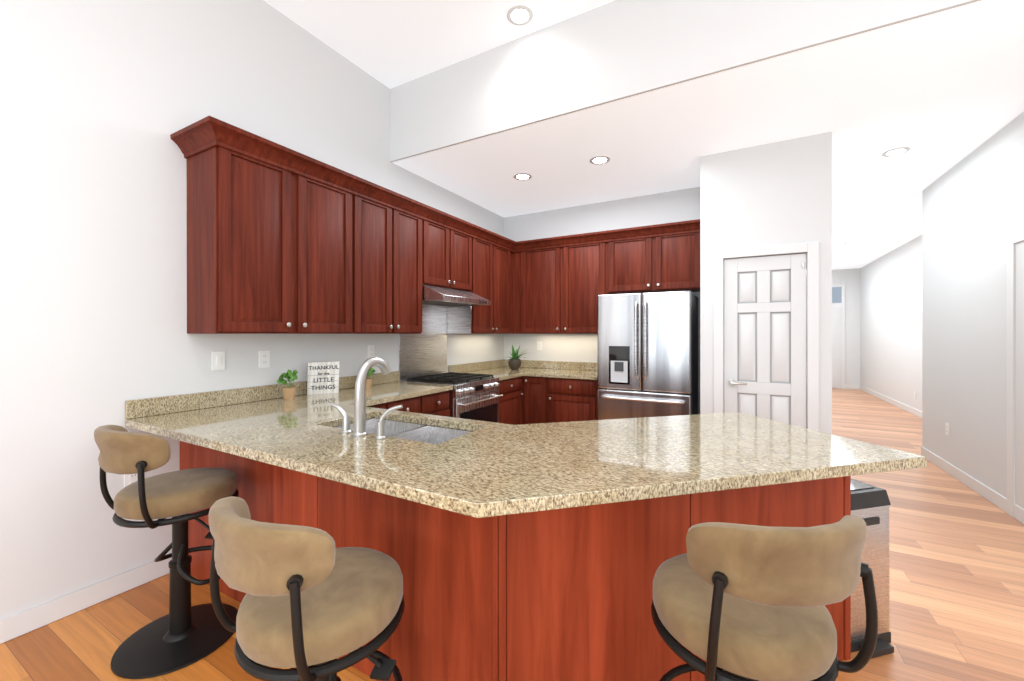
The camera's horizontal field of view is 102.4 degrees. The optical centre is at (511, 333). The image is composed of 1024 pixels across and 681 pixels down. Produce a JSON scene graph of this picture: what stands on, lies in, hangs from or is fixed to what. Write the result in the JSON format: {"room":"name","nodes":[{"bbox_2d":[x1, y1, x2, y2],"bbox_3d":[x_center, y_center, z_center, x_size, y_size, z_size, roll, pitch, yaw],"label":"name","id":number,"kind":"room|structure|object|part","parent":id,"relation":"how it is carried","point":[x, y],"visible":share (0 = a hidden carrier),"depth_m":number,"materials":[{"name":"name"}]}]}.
{"room":"kitchen","nodes":[
{"label":"kitchen","id":0,"kind":"room"},
{"bbox_2d":[0,0,503,619],"bbox_3d":[-2.381,-0.460,1.769,0.150,3.660,9.390,0,0,29],"label":"wall","id":1,"kind":"structure","parent":0,"point":[102,102],"depth_m":2.16,"materials":[{"name":"white paint"}]},
{"bbox_2d":[124,474,137,486],"bbox_3d":[-2.040,0.785,2.220,0.008,0.117,0.072,0,0,29],"label":"electrical outlet","id":2,"kind":"object","parent":1,"relation":"attached to","point":[129,479],"visible":0.46,"depth_m":2.21,"materials":[{"name":"white plastic"}]},
{"bbox_2d":[212,351,224,370],"bbox_3d":[-1.837,0.170,2.582,0.014,0.117,0.072,0,0,29],"label":"light switch","id":3,"kind":"object","parent":1,"relation":"attached to","point":[218,360],"visible":1,"depth_m":2.58,"materials":[{"name":"white plastic"}]},
{"bbox_2d":[125,369,400,416],"bbox_3d":[-1.565,0.405,3.064,0.019,0.099,2.007,0,0,29],"label":"backsplash","id":4,"kind":"structure","parent":1,"relation":"attached to","point":[146,407],"depth_m":2.57,"materials":[{"name":"beige stone"}]},
{"bbox_2d":[259,350,269,367],"bbox_3d":[-1.701,0.175,2.833,0.008,0.117,0.072,0,0,29],"label":"electrical outlet","id":5,"kind":"object","parent":1,"relation":"attached to","point":[264,359],"visible":1,"depth_m":2.83,"materials":[{"name":"white plastic"}]},
{"bbox_2d":[186,124,357,333],"bbox_3d":[-1.549,-0.565,2.756,0.350,1.129,0.903,0,0,29],"label":"upper cabinet","id":6,"kind":"object","parent":1,"relation":"attached to","point":[281,239],"depth_m":2.50,"materials":[{"name":"brown wood"}]},
{"bbox_2d":[368,345,373,358],"bbox_3d":[-1.248,0.160,3.651,0.008,0.117,0.072,0,0,29],"label":"electrical outlet","id":7,"kind":"object","parent":1,"relation":"attached to","point":[370,351],"visible":0.96,"depth_m":3.64,"materials":[{"name":"white plastic"}]},
{"bbox_2d":[358,180,425,333],"bbox_3d":[-1.144,-0.565,3.488,0.350,1.129,0.770,0,0,29],"label":"upper cabinet","id":8,"kind":"object","parent":1,"relation":"attached to","point":[391,229],"depth_m":3.38,"materials":[{"name":"brown wood"}]},
{"bbox_2d":[426,208,473,333],"bbox_3d":[-0.766,-0.565,4.170,0.350,1.129,0.790,0,0,29],"label":"upper cabinet","id":9,"kind":"object","parent":1,"relation":"attached to","point":[449,243],"depth_m":4.07,"materials":[{"name":"brown wood"}]},
{"bbox_2d":[422,285,490,333],"bbox_3d":[-0.663,-0.225,4.112,0.580,0.446,0.785,0,0,29],"label":"range hood","id":10,"kind":"object","parent":1,"relation":"attached to","point":[458,318],"visible":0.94,"depth_m":4.17,"materials":[{"name":"silver metal"}]},
{"bbox_2d":[474,228,513,333],"bbox_3d":[-0.372,-0.565,4.882,0.350,1.129,0.837,0,0,29],"label":"upper cabinet","id":11,"kind":"object","parent":1,"relation":"attached to","point":[493,256],"depth_m":4.82,"materials":[{"name":"brown wood"}]},
{"bbox_2d":[264,0,614,88],"bbox_3d":[-0.892,-2.340,-0.352,4.810,0.100,7.120,0,0,29],"label":"ceiling","id":12,"kind":"structure","parent":0,"point":[389,44],"depth_m":3.07,"materials":[{"name":"white paint"}]},
{"bbox_2d":[507,5,532,25],"bbox_3d":[0.057,-2.286,2.963,0.190,0.008,0.190,0,0,29],"label":"recessed light","id":13,"kind":"object","parent":12,"relation":"in","point":[519,15],"visible":1,"depth_m":2.96,"materials":[{"name":"white paint"}]},
{"bbox_2d":[0,388,1023,680],"bbox_3d":[2.209,1.420,3.920,6.200,0.100,17.600,0,0,29],"label":"floor","id":14,"kind":"structure","parent":0,"point":[956,580],"depth_m":2.09,"materials":[{"name":"brown wood"}]},
{"bbox_2d":[94,425,238,678],"bbox_3d":[-1.505,0.876,1.834,0.452,0.988,0.499,0,0,29],"label":"bar stool","id":15,"kind":"object","parent":14,"relation":"on","point":[183,633],"visible":0.94,"depth_m":1.75,"materials":[{"name":"black metal"}]},
{"bbox_2d":[180,441,312,602],"bbox_3d":[-0.970,0.933,2.875,1.248,0.875,1.763,0,0,29],"label":"base cabinet","id":16,"kind":"object","parent":14,"relation":"on","point":[278,496],"depth_m":2.03,"materials":[{"name":"brown wood"}]},
{"bbox_2d":[209,496,404,680],"bbox_3d":[-0.549,0.902,1.168,0.452,0.936,0.499,0,0,31],"label":"bar stool","id":17,"kind":"object","parent":14,"relation":"on","point":[315,604],"visible":1,"depth_m":1.00,"materials":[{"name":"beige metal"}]},
{"bbox_2d":[313,477,496,680],"bbox_3d":[-0.023,0.933,2.348,0.919,0.875,1.767,0,0,29],"label":"base cabinet","id":18,"kind":"object","parent":14,"relation":"on","point":[446,630],"depth_m":1.49,"materials":[{"name":"brown wood"}]},
{"bbox_2d":[402,372,502,422],"bbox_3d":[-0.574,0.897,4.101,0.732,0.946,0.748,0,0,29],"label":"range","id":19,"kind":"object","parent":14,"relation":"on","point":[472,396],"visible":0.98,"depth_m":3.93,"materials":[{"name":"silver metal"}]},
{"bbox_2d":[499,381,599,396],"bbox_3d":[0.253,0.933,4.793,1.531,0.874,1.246,0,0,29],"label":"base cabinet","id":20,"kind":"object","parent":14,"relation":"on","point":[590,387],"depth_m":4.61,"materials":[{"name":"brown wood"}]},
{"bbox_2d":[469,365,596,384],"bbox_3d":[0.253,0.475,4.792,1.527,0.041,1.244,0,0,29],"label":"countertop","id":21,"kind":"structure","parent":20,"relation":"on","point":[554,376],"depth_m":4.72,"materials":[{"name":"beige stone"}]},
{"bbox_2d":[504,345,527,369],"bbox_3d":[0.046,0.290,5.212,0.389,0.328,0.400,0,0,29],"label":"aloe plant","id":22,"kind":"object","parent":21,"relation":"on","point":[514,362],"visible":1,"depth_m":5.16,"materials":[{"name":"green plant"}]},
{"bbox_2d":[597,291,697,419],"bbox_3d":[1.444,0.482,4.364,0.900,1.775,0.821,0,0,29],"label":"refrigerator","id":23,"kind":"object","parent":14,"relation":"on","point":[647,354],"visible":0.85,"depth_m":4.05,"materials":[{"name":"grey metal"}]},
{"bbox_3d":[1.262,0.170,4.035,0.796,0.975,0.070,0,0,29],"label":"handle","id":24,"kind":"part","parent":23,"relation":"part of","materials":[{"name":"silver metal"}]},
{"bbox_2d":[497,525,850,680],"bbox_3d":[0.853,0.933,1.864,1.128,0.875,1.767,0,0,29],"label":"base cabinet","id":25,"kind":"object","parent":14,"relation":"on","point":[565,612],"depth_m":1.42,"materials":[{"name":"brown wood"}]},
{"bbox_2d":[125,381,926,616],"bbox_3d":[-0.056,0.475,2.229,3.468,0.041,2.007,0,0,29],"label":"countertop","id":26,"kind":"structure","parent":25,"relation":"on","point":[633,489],"depth_m":1.59,"materials":[{"name":"beige stone"}]},
{"bbox_2d":[277,370,297,399],"bbox_3d":[-1.549,0.351,2.863,0.127,0.206,0.133,0,0,29],"label":"plant","id":27,"kind":"object","parent":26,"relation":"on","point":[289,392],"visible":1,"depth_m":2.84,"materials":[{"name":"green plant"}]},
{"bbox_2d":[307,361,338,394],"bbox_3d":[-1.414,0.332,3.090,0.215,0.245,0.016,0,9,-33],"label":"sign","id":28,"kind":"object","parent":26,"relation":"on","point":[322,377],"visible":1,"depth_m":3.08,"materials":[{"name":"grey"}]},
{"bbox_2d":[331,357,402,439],"bbox_3d":[-0.627,0.281,1.901,0.386,0.346,0.211,0,0,29],"label":"faucet","id":29,"kind":"object","parent":26,"relation":"on","point":[382,365],"visible":1,"depth_m":1.83,"materials":[{"name":"silver metal"}]},
{"bbox_2d":[365,367,375,387],"bbox_3d":[-1.211,0.361,3.464,0.128,0.187,0.134,0,0,29],"label":"plant","id":30,"kind":"object","parent":26,"relation":"on","point":[368,384],"visible":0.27,"depth_m":3.45,"materials":[{"name":"green plant"}]},
{"bbox_2d":[651,515,877,680],"bbox_3d":[0.613,0.892,1.097,0.452,0.956,0.499,0,0,-6],"label":"bar stool","id":31,"kind":"object","parent":14,"relation":"on","point":[736,602],"visible":1,"depth_m":0.92,"materials":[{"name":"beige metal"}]},
{"bbox_2d":[851,479,893,657],"bbox_3d":[1.520,1.030,1.950,0.250,0.679,0.420,0,0,-15],"label":"trash can","id":32,"kind":"object","parent":14,"relation":"on","point":[870,504],"visible":0.27,"depth_m":1.81,"materials":[{"name":"silver metal"}]},
{"bbox_2d":[504,187,699,413],"bbox_3d":[1.037,-0.120,5.158,2.550,2.980,0.150,0,0,29],"label":"wall","id":33,"kind":"structure","parent":0,"point":[665,207],"depth_m":5.14,"materials":[{"name":"white paint"}]},
{"bbox_2d":[537,341,541,349],"bbox_3d":[0.364,0.160,5.439,0.072,0.117,0.008,0,0,29],"label":"electrical outlet","id":34,"kind":"object","parent":33,"relation":"attached to","point":[539,345],"visible":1,"depth_m":5.44,"materials":[{"name":"white plastic"}]},
{"bbox_2d":[518,232,605,333],"bbox_3d":[0.676,-0.565,5.071,1.092,1.129,0.349,0,0,29],"label":"upper cabinet","id":35,"kind":"object","parent":33,"relation":"attached to","point":[560,281],"depth_m":4.93,"materials":[{"name":"brown wood"}]},
{"bbox_2d":[606,220,699,293],"bbox_3d":[1.578,-0.565,4.572,0.968,1.129,0.349,0,0,29],"label":"upper cabinet","id":36,"kind":"object","parent":33,"relation":"attached to","point":[664,258],"depth_m":4.40,"materials":[{"name":"brown wood"}]},
{"bbox_2d":[390,0,980,161],"bbox_3d":[1.248,-2.000,2.544,5.750,0.780,0.020,0,0,29],"label":"wall","id":37,"kind":"structure","parent":0,"point":[615,50],"depth_m":2.85,"materials":[{"name":"white paint"}]},
{"bbox_2d":[392,0,1023,269],"bbox_3d":[3.749,-2.000,7.063,5.750,0.780,10.310,0,0,29],"label":"ceiling","id":38,"kind":"structure","parent":0,"point":[941,93],"depth_m":3.23,"materials":[{"name":"white paint"}]},
{"bbox_2d":[513,173,531,179],"bbox_3d":[0.109,-1.606,4.214,0.190,0.008,0.190,0,0,29],"label":"recessed light","id":39,"kind":"object","parent":38,"relation":"in","point":[522,176],"visible":1,"depth_m":4.21,"materials":[{"name":"white paint"}]},
{"bbox_2d":[589,156,609,163],"bbox_3d":[0.813,-1.606,3.813,0.190,0.008,0.190,0,0,29],"label":"recessed light","id":40,"kind":"object","parent":38,"relation":"in","point":[599,159],"visible":1,"depth_m":3.81,"materials":[{"name":"white paint"}]},
{"bbox_2d":[882,147,910,156],"bbox_3d":[3.393,-1.606,3.643,0.190,0.008,0.190,0,0,29],"label":"recessed light","id":41,"kind":"object","parent":38,"relation":"in","point":[895,151],"visible":0.98,"depth_m":3.63,"materials":[{"name":"white paint"}]},
{"bbox_2d":[700,131,831,433],"bbox_3d":[4.282,-0.120,7.402,0.955,2.980,8.900,0,0,29],"label":"wall","id":42,"kind":"structure","parent":0,"point":[775,193],"depth_m":3.48,"materials":[{"name":"white paint"}]},
{"bbox_2d":[724,253,806,427],"bbox_3d":[2.139,0.352,3.499,0.603,2.024,0.100,0,0,29],"label":"pantry door","id":43,"kind":"structure","parent":42,"relation":"in","point":[765,372],"depth_m":3.50,"materials":[{"name":"white paint"}]},
{"bbox_2d":[714,242,818,430],"bbox_3d":[2.134,0.314,3.496,0.760,2.111,0.016,0,0,29],"label":"trim","id":44,"kind":"structure","parent":42,"relation":"attached to","point":[812,248],"depth_m":3.37,"materials":[{"name":"white paint"}]},
{"bbox_2d":[832,268,859,384],"bbox_3d":[7.742,-0.120,10.659,1.945,2.980,0.150,0,0,29],"label":"wall","id":45,"kind":"structure","parent":0,"point":[849,279],"depth_m":10.20,"materials":[{"name":"white paint"}]},
{"bbox_2d":[832,284,844,388],"bbox_3d":[7.889,0.070,10.466,0.900,2.600,0.044,0,0,29],"label":"door","id":46,"kind":"structure","parent":45,"relation":"attached to","point":[838,336],"depth_m":10.29,"materials":[{"name":"white paint"}]},
{"bbox_2d":[860,235,921,411],"bbox_3d":[7.034,-0.120,7.217,0.150,2.980,6.860,0,0,29],"label":"wall","id":47,"kind":"structure","parent":0,"point":[891,324],"depth_m":7.88,"materials":[{"name":"white paint"}]},
{"bbox_2d":[922,111,1023,497],"bbox_3d":[2.464,-0.460,-0.226,0.940,3.660,10.590,0,0,29],"label":"wall","id":48,"kind":"structure","parent":0,"point":[972,209],"depth_m":3.65,"materials":[{"name":"white paint"}]},
{"bbox_2d":[0,385,1023,643],"bbox_3d":[2.020,1.317,3.939,5.450,0.105,17.150,0,0,29],"label":"baseboard","id":49,"kind":"structure","parent":48,"relation":"attached to","point":[52,611],"depth_m":2.15,"materials":[{"name":"white paint"}]},
{"bbox_2d":[945,422,948,435],"bbox_3d":[4.297,0.940,4.068,0.008,0.117,0.072,0,0,29],"label":"electrical outlet","id":50,"kind":"object","parent":48,"relation":"attached to","point":[946,428],"visible":0.98,"depth_m":4.07,"materials":[{"name":"white plastic"}]},
{"bbox_2d":[1007,228,1023,517],"bbox_3d":[3.520,0.304,2.668,0.017,2.132,1.078,0,0,29],"label":"trim","id":51,"kind":"structure","parent":48,"relation":"attached to","point":[1015,366],"depth_m":3.06,"materials":[{"name":"white paint"}]}
]}

